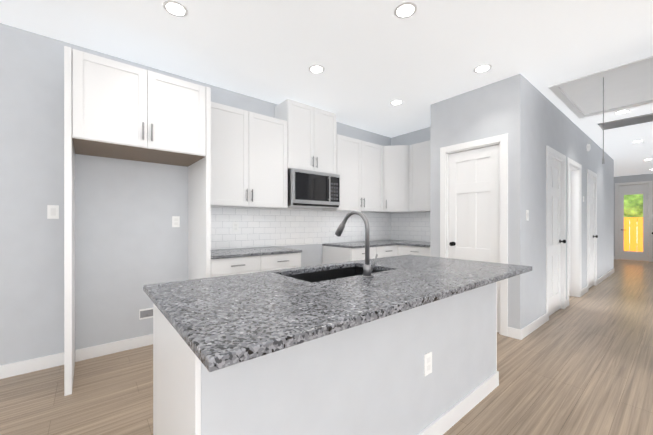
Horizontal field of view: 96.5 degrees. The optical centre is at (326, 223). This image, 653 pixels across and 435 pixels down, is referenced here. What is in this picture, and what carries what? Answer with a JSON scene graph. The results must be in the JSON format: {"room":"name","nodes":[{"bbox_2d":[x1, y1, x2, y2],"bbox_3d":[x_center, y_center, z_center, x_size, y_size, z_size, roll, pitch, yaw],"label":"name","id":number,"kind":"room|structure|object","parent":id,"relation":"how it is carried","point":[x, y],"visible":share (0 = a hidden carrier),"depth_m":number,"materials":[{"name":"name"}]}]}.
{"room":"kitchen","nodes":[
{"label":"kitchen","id":0,"kind":"room"},
{"bbox_2d":[0,23,390,364],"bbox_3d":[1.894,-0.182,6.021,17.320,2.800,0.120,0,0,-39],"label":"wall","id":1,"kind":"structure","parent":0,"point":[130,241],"depth_m":2.54,"materials":[{"name":"grey paint"}]},
{"bbox_2d":[47,205,58,218],"bbox_3d":[-2.328,-0.098,2.479,0.072,0.116,0.012,0,0,-39],"label":"light switch","id":2,"kind":"object","parent":1,"relation":"attached to","point":[52,211],"visible":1,"depth_m":2.48,"materials":[{"name":"white plastic"}]},
{"bbox_2d":[139,308,152,319],"bbox_3d":[-1.788,0.901,2.910,0.137,0.099,0.030,0,0,-39],"label":"outlet box","id":3,"kind":"object","parent":1,"relation":"attached to","point":[145,313],"visible":0.77,"depth_m":2.91,"materials":[{"name":"white plastic"}]},
{"bbox_2d":[172,216,179,226],"bbox_3d":[-1.594,-0.019,3.083,0.072,0.116,0.008,0,0,-39],"label":"outlet","id":4,"kind":"object","parent":1,"relation":"attached to","point":[175,221],"visible":1,"depth_m":3.08,"materials":[{"name":"white plastic"}]},
{"bbox_2d":[211,102,287,208],"bbox_3d":[-0.961,-0.724,3.367,1.017,1.070,0.366,0,0,-39],"label":"upper cabinet","id":5,"kind":"object","parent":1,"relation":"attached to","point":[249,159],"visible":0.79,"depth_m":3.24,"materials":[{"name":"white wood"}]},
{"bbox_2d":[211,207,390,249],"bbox_3d":[-0.141,0.039,4.277,3.438,0.518,0.002,0,0,-39],"label":"backsplash","id":6,"kind":"structure","parent":1,"relation":"attached to","point":[278,227],"depth_m":3.97,"materials":[{"name":"tile"}]},
{"bbox_2d":[233,222,238,231],"bbox_3d":[-1.090,0.041,3.493,0.072,0.116,0.008,0,0,-39],"label":"outlet","id":7,"kind":"object","parent":6,"relation":"attached to","point":[235,226],"visible":1,"depth_m":3.49,"materials":[{"name":"white plastic"}]},
{"bbox_2d":[275,99,336,173],"bbox_3d":[-0.257,-1.110,3.942,0.798,0.860,0.366,0,0,-39],"label":"upper cabinet","id":8,"kind":"object","parent":1,"relation":"attached to","point":[312,138],"visible":0.79,"depth_m":3.79,"materials":[{"name":"white wood"}]},
{"bbox_2d":[288,168,339,208],"bbox_3d":[-0.228,-0.447,3.907,0.760,0.455,0.459,0,0,-39],"label":"microwave","id":9,"kind":"object","parent":8,"relation":"attached to","point":[312,189],"visible":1,"depth_m":3.72,"materials":[{"name":"metal"}]},
{"bbox_2d":[322,134,382,211],"bbox_3d":[0.440,-0.725,4.513,0.998,1.070,0.366,0,0,-39],"label":"upper cabinet","id":10,"kind":"object","parent":1,"relation":"attached to","point":[360,167],"visible":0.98,"depth_m":4.37,"materials":[{"name":"white wood"}]},
{"bbox_2d":[372,145,410,212],"bbox_3d":[1.146,-0.726,4.927,0.617,1.070,0.620,0,0,-39],"label":"upper cabinet","id":11,"kind":"object","parent":1,"relation":"attached to","point":[395,178],"visible":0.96,"depth_m":4.70,"materials":[{"name":"white wood"}]},
{"bbox_2d":[0,259,652,434],"bbox_3d":[5.380,1.250,3.642,19.700,0.060,8.220,0,0,-39],"label":"floor","id":12,"kind":"structure","parent":0,"point":[582,365],"depth_m":2.21,"materials":[{"name":"brown wood"}]},
{"bbox_2d":[64,46,210,395],"bbox_3d":[-1.651,-0.018,2.608,1.010,2.480,0.666,0,0,-39],"label":"surround","id":13,"kind":"object","parent":12,"relation":"on","point":[116,109],"visible":0.98,"depth_m":2.35,"materials":[{"name":"white wood"}]},
{"bbox_2d":[211,253,300,276],"bbox_3d":[-0.869,0.776,3.256,1.017,0.890,0.656,0,0,-39],"label":"base cabinet","id":14,"kind":"object","parent":12,"relation":"on","point":[232,266],"visible":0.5,"depth_m":2.98,"materials":[{"name":"white wood"}]},
{"bbox_2d":[211,246,301,258],"bbox_3d":[-0.872,0.316,3.260,1.017,0.030,0.645,0,0,-39],"label":"countertop","id":15,"kind":"structure","parent":14,"relation":"on","point":[237,252],"depth_m":3.13,"materials":[{"name":"stone"}]},
{"bbox_2d":[153,282,498,434],"bbox_3d":[0.209,0.777,1.827,2.162,0.890,0.810,0,0,-39],"label":"kitchen island","id":16,"kind":"object","parent":12,"relation":"on","point":[401,345],"depth_m":1.28,"materials":[{"name":"grey paint"}]},
{"bbox_2d":[143,255,531,373],"bbox_3d":[0.277,0.317,1.745,2.220,0.030,1.010,0,0,-39],"label":"island countertop","id":17,"kind":"structure","parent":16,"relation":"on","point":[227,321],"depth_m":1.16,"materials":[{"name":"grey stone"}]},
{"bbox_2d":[295,266,358,281],"bbox_3d":[0.076,0.434,1.872,0.734,0.228,0.424,0,0,-39],"label":"sink","id":18,"kind":"object","parent":17,"relation":"in","point":[332,271],"depth_m":2.08,"materials":[{"name":"black metal"}]},
{"bbox_2d":[335,210,378,277],"bbox_3d":[0.170,0.111,1.760,0.098,0.382,0.302,0,0,-39],"label":"faucet","id":19,"kind":"object","parent":17,"relation":"on","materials":[{"name":"silver metal"}]},
{"bbox_2d":[424,351,431,375],"bbox_3d":[0.561,0.772,1.604,0.072,0.116,0.008,0,0,-39],"label":"outlet","id":20,"kind":"object","parent":16,"relation":"attached to","point":[427,354],"depth_m":1.60,"materials":[{"name":"white plastic"}]},
{"bbox_2d":[322,245,397,263],"bbox_3d":[0.531,0.775,4.402,0.998,0.890,0.656,0,0,-39],"label":"base cabinet","id":21,"kind":"object","parent":12,"relation":"on","point":[330,254],"visible":0.35,"depth_m":4.14,"materials":[{"name":"white wood"}]},
{"bbox_2d":[322,240,429,248],"bbox_3d":[0.967,0.315,4.358,1.617,0.030,1.276,0,0,-39],"label":"countertop","id":22,"kind":"structure","parent":21,"relation":"on","point":[361,244],"depth_m":4.37,"materials":[{"name":"stone"}]},
{"bbox_2d":[398,245,429,255],"bbox_3d":[1.529,0.775,4.430,0.656,0.890,0.675,0,0,-39],"label":"base cabinet","id":23,"kind":"object","parent":12,"relation":"on","point":[412,250],"visible":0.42,"depth_m":4.28,"materials":[{"name":"white wood"}]},
{"bbox_2d":[0,0,652,176],"bbox_3d":[4.459,-1.609,2.885,17.320,0.060,8.220,0,0,-39],"label":"ceiling","id":24,"kind":"structure","parent":0,"point":[374,58],"depth_m":2.58,"materials":[{"name":"white paint"}]},
{"bbox_2d":[163,0,188,16],"bbox_3d":[-1.108,-1.576,2.140,0.170,0.003,0.170,0,0,-39],"label":"recessed light","id":25,"kind":"object","parent":24,"relation":"in","point":[174,8],"visible":1,"depth_m":2.13,"materials":[{"name":"white plastic"}]},
{"bbox_2d":[308,65,324,72],"bbox_3d":[-0.101,-1.576,2.978,0.170,0.003,0.170,0,0,-39],"label":"recessed light","id":26,"kind":"object","parent":24,"relation":"in","point":[316,69],"visible":1,"depth_m":2.98,"materials":[{"name":"white"}]},
{"bbox_2d":[390,100,402,104],"bbox_3d":[0.911,-1.577,3.794,0.170,0.003,0.170,0,0,-39],"label":"recessed light","id":27,"kind":"object","parent":24,"relation":"in","point":[395,102],"visible":1,"depth_m":3.79,"materials":[{"name":"white"}]},
{"bbox_2d":[394,2,416,18],"bbox_3d":[0.585,-1.576,2.156,0.170,0.003,0.170,0,0,-39],"label":"recessed light","id":28,"kind":"object","parent":24,"relation":"in","point":[405,10],"visible":1,"depth_m":2.15,"materials":[{"name":"white"}]},
{"bbox_2d":[473,64,491,72],"bbox_3d":[1.589,-1.576,2.966,0.170,0.003,0.170,0,0,-39],"label":"recessed light","id":29,"kind":"object","parent":24,"relation":"in","point":[482,68],"visible":1,"depth_m":2.96,"materials":[{"name":"white"}]},
{"bbox_2d":[548,56,652,118],"bbox_3d":[3.449,-1.597,3.519,1.580,0.064,0.880,0,0,-39],"label":"attic hatch","id":30,"kind":"object","parent":24,"relation":"attached to","point":[628,85],"visible":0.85,"depth_m":3.46,"materials":[{"name":"white"}]},
{"bbox_2d":[602,77,604,163],"bbox_3d":[3.013,-1.119,3.169,0.024,0.940,0.024,0,0,-39],"label":"pull cord","id":31,"kind":"object","parent":30,"relation":"hanging from","point":[603,160],"visible":1,"depth_m":3.17,"materials":[{"name":"grey plastic"}]},
{"bbox_2d":[614,110,630,113],"bbox_3d":[4.184,-1.577,4.121,0.170,0.003,0.170,0,0,-39],"label":"recessed light","id":32,"kind":"object","parent":24,"relation":"in","point":[622,111],"visible":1,"depth_m":4.10,"materials":[{"name":"white"}]},
{"bbox_2d":[598,113,652,129],"bbox_3d":[4.681,-1.573,4.508,0.480,0.014,0.650,0,0,-39],"label":"ceiling vent","id":33,"kind":"object","parent":24,"relation":"in","point":[635,120],"visible":0.85,"depth_m":4.51,"materials":[{"name":"grey metal"}]},
{"bbox_2d":[391,127,429,241],"bbox_3d":[1.932,-0.180,4.553,0.120,2.800,2.200,0,0,-39],"label":"wall","id":34,"kind":"structure","parent":0,"point":[417,136],"depth_m":5.01,"materials":[{"name":"grey paint"}]},
{"bbox_2d":[391,212,429,241],"bbox_3d":[1.594,0.038,4.870,0.002,0.518,1.278,0,0,-39],"label":"backsplash","id":35,"kind":"structure","parent":34,"relation":"attached to","point":[413,226],"depth_m":5.03,"materials":[{"name":"tile"}]},
{"bbox_2d":[409,140,429,211],"bbox_3d":[1.648,-0.725,4.513,0.366,1.070,0.655,0,0,-39],"label":"upper cabinet","id":36,"kind":"object","parent":34,"relation":"attached to","point":[419,177],"visible":0.31,"depth_m":4.54,"materials":[{"name":"white wood"}]},
{"bbox_2d":[430,74,523,329],"bbox_3d":[1.749,-0.179,3.498,0.100,2.800,1.040,0,0,-39],"label":"wall","id":37,"kind":"structure","parent":0,"point":[492,109],"depth_m":3.23,"materials":[{"name":"grey paint"}]},
{"bbox_2d":[448,145,498,331],"bbox_3d":[1.749,0.167,3.479,0.175,2.092,0.592,0,0,-39],"label":"pantry door","id":38,"kind":"structure","parent":37,"relation":"in","point":[473,204],"depth_m":3.45,"materials":[{"name":"white wood"}]},
{"bbox_2d":[440,133,507,335],"bbox_3d":[1.758,0.123,3.487,0.132,2.195,0.780,0,0,-39],"label":"door frame","id":39,"kind":"structure","parent":37,"relation":"attached to","point":[501,141],"depth_m":3.21,"materials":[{"name":"white wood"}]},
{"bbox_2d":[523,77,613,327],"bbox_3d":[4.594,-0.181,5.232,6.500,2.800,0.120,0,0,-39],"label":"wall","id":40,"kind":"structure","parent":0,"point":[548,122],"depth_m":3.63,"materials":[{"name":"grey paint"}]},
{"bbox_2d":[0,256,652,378],"bbox_3d":[2.994,1.167,4.584,17.200,0.105,3.499,0,0,-39],"label":"baseboard","id":41,"kind":"structure","parent":40,"relation":"attached to","point":[27,366],"depth_m":2.68,"materials":[{"name":"white wood"}]},
{"bbox_2d":[526,210,528,220],"bbox_3d":[2.206,-0.089,3.193,0.072,0.116,0.012,0,0,-39],"label":"light switch","id":42,"kind":"object","parent":40,"relation":"attached to","point":[527,215],"visible":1,"depth_m":3.18,"materials":[{"name":"white plastic"}]},
{"bbox_2d":[546,145,565,320],"bbox_3d":[3.054,0.123,3.972,0.910,2.195,0.152,0,0,-39],"label":"door frame","id":43,"kind":"structure","parent":40,"relation":"attached to","point":[560,157],"depth_m":4.16,"materials":[{"name":"white wood"}]},
{"bbox_2d":[549,156,565,315],"bbox_3d":[3.068,0.166,3.955,0.722,2.092,0.175,0,0,-39],"label":"hall door","id":44,"kind":"structure","parent":40,"relation":"in","point":[555,241],"depth_m":3.96,"materials":[{"name":"white wood"}]},
{"bbox_2d":[569,171,570,295],"bbox_3d":[3.898,0.165,5.195,0.176,2.092,0.722,0,0,-39],"label":"hall door","id":45,"kind":"structure","parent":40,"relation":"in","point":[569,229],"depth_m":4.88,"materials":[{"name":"white wood"}]},
{"bbox_2d":[567,157,581,305],"bbox_3d":[3.859,0.122,4.631,0.910,2.195,0.152,0,0,-39],"label":"door frame","id":46,"kind":"structure","parent":40,"relation":"attached to","point":[576,236],"depth_m":4.84,"materials":[{"name":"white wood"}]},
{"bbox_2d":[587,169,596,290],"bbox_3d":[4.942,0.121,5.518,0.890,2.195,0.152,0,0,-39],"label":"door frame","id":47,"kind":"structure","parent":40,"relation":"attached to","point":[590,172],"depth_m":5.70,"materials":[{"name":"white wood"}]},
{"bbox_2d":[589,176,597,287],"bbox_3d":[4.956,0.165,5.500,0.702,2.092,0.175,0,0,-39],"label":"hall door","id":48,"kind":"structure","parent":40,"relation":"in","point":[591,232],"depth_m":5.63,"materials":[{"name":"white wood"}]},
{"bbox_2d":[614,173,652,255],"bbox_3d":[10.001,-0.185,9.694,0.120,2.800,2.505,0,0,-39],"label":"wall","id":49,"kind":"structure","parent":0,"point":[634,178],"depth_m":9.62,"materials":[{"name":"grey paint"}]},
{"bbox_2d":[619,184,647,260],"bbox_3d":[10.065,-0.029,9.556,0.105,2.472,0.660,0,0,-39],"label":"door","id":50,"kind":"structure","parent":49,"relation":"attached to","point":[642,189],"depth_m":9.55,"materials":[{"name":"white"}]},
{"bbox_2d":[615,181,652,261],"bbox_3d":[10.094,-0.073,9.580,0.152,2.575,0.850,0,0,-39],"label":"door frame","id":51,"kind":"structure","parent":49,"relation":"attached to","point":[650,219],"depth_m":9.28,"materials":[{"name":"white wood"}]},
{"label":"outside","id":52,"kind":"structure","parent":0,"visible":0},
{"bbox_3d":[13.652,1.262,12.339,8.880,0.060,10.000,0,0,-39],"label":"ground","id":53,"kind":"structure","parent":52,"visible":0},
{"bbox_2d":[624,217,642,251],"bbox_3d":[12.166,0.498,11.122,0.080,1.470,8.000,0,0,-39],"label":"fence","id":54,"kind":"object","parent":53,"relation":"on","point":[633,221],"depth_m":11.33,"materials":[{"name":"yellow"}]},
{"bbox_2d":[624,194,642,219],"bbox_3d":[13.434,-0.655,12.185,2.702,3.775,10.302,0,0,-39],"label":"trees","id":55,"kind":"object","parent":53,"relation":"on","point":[639,199],"depth_m":11.75,"materials":[{"name":"green plant"}]}
]}

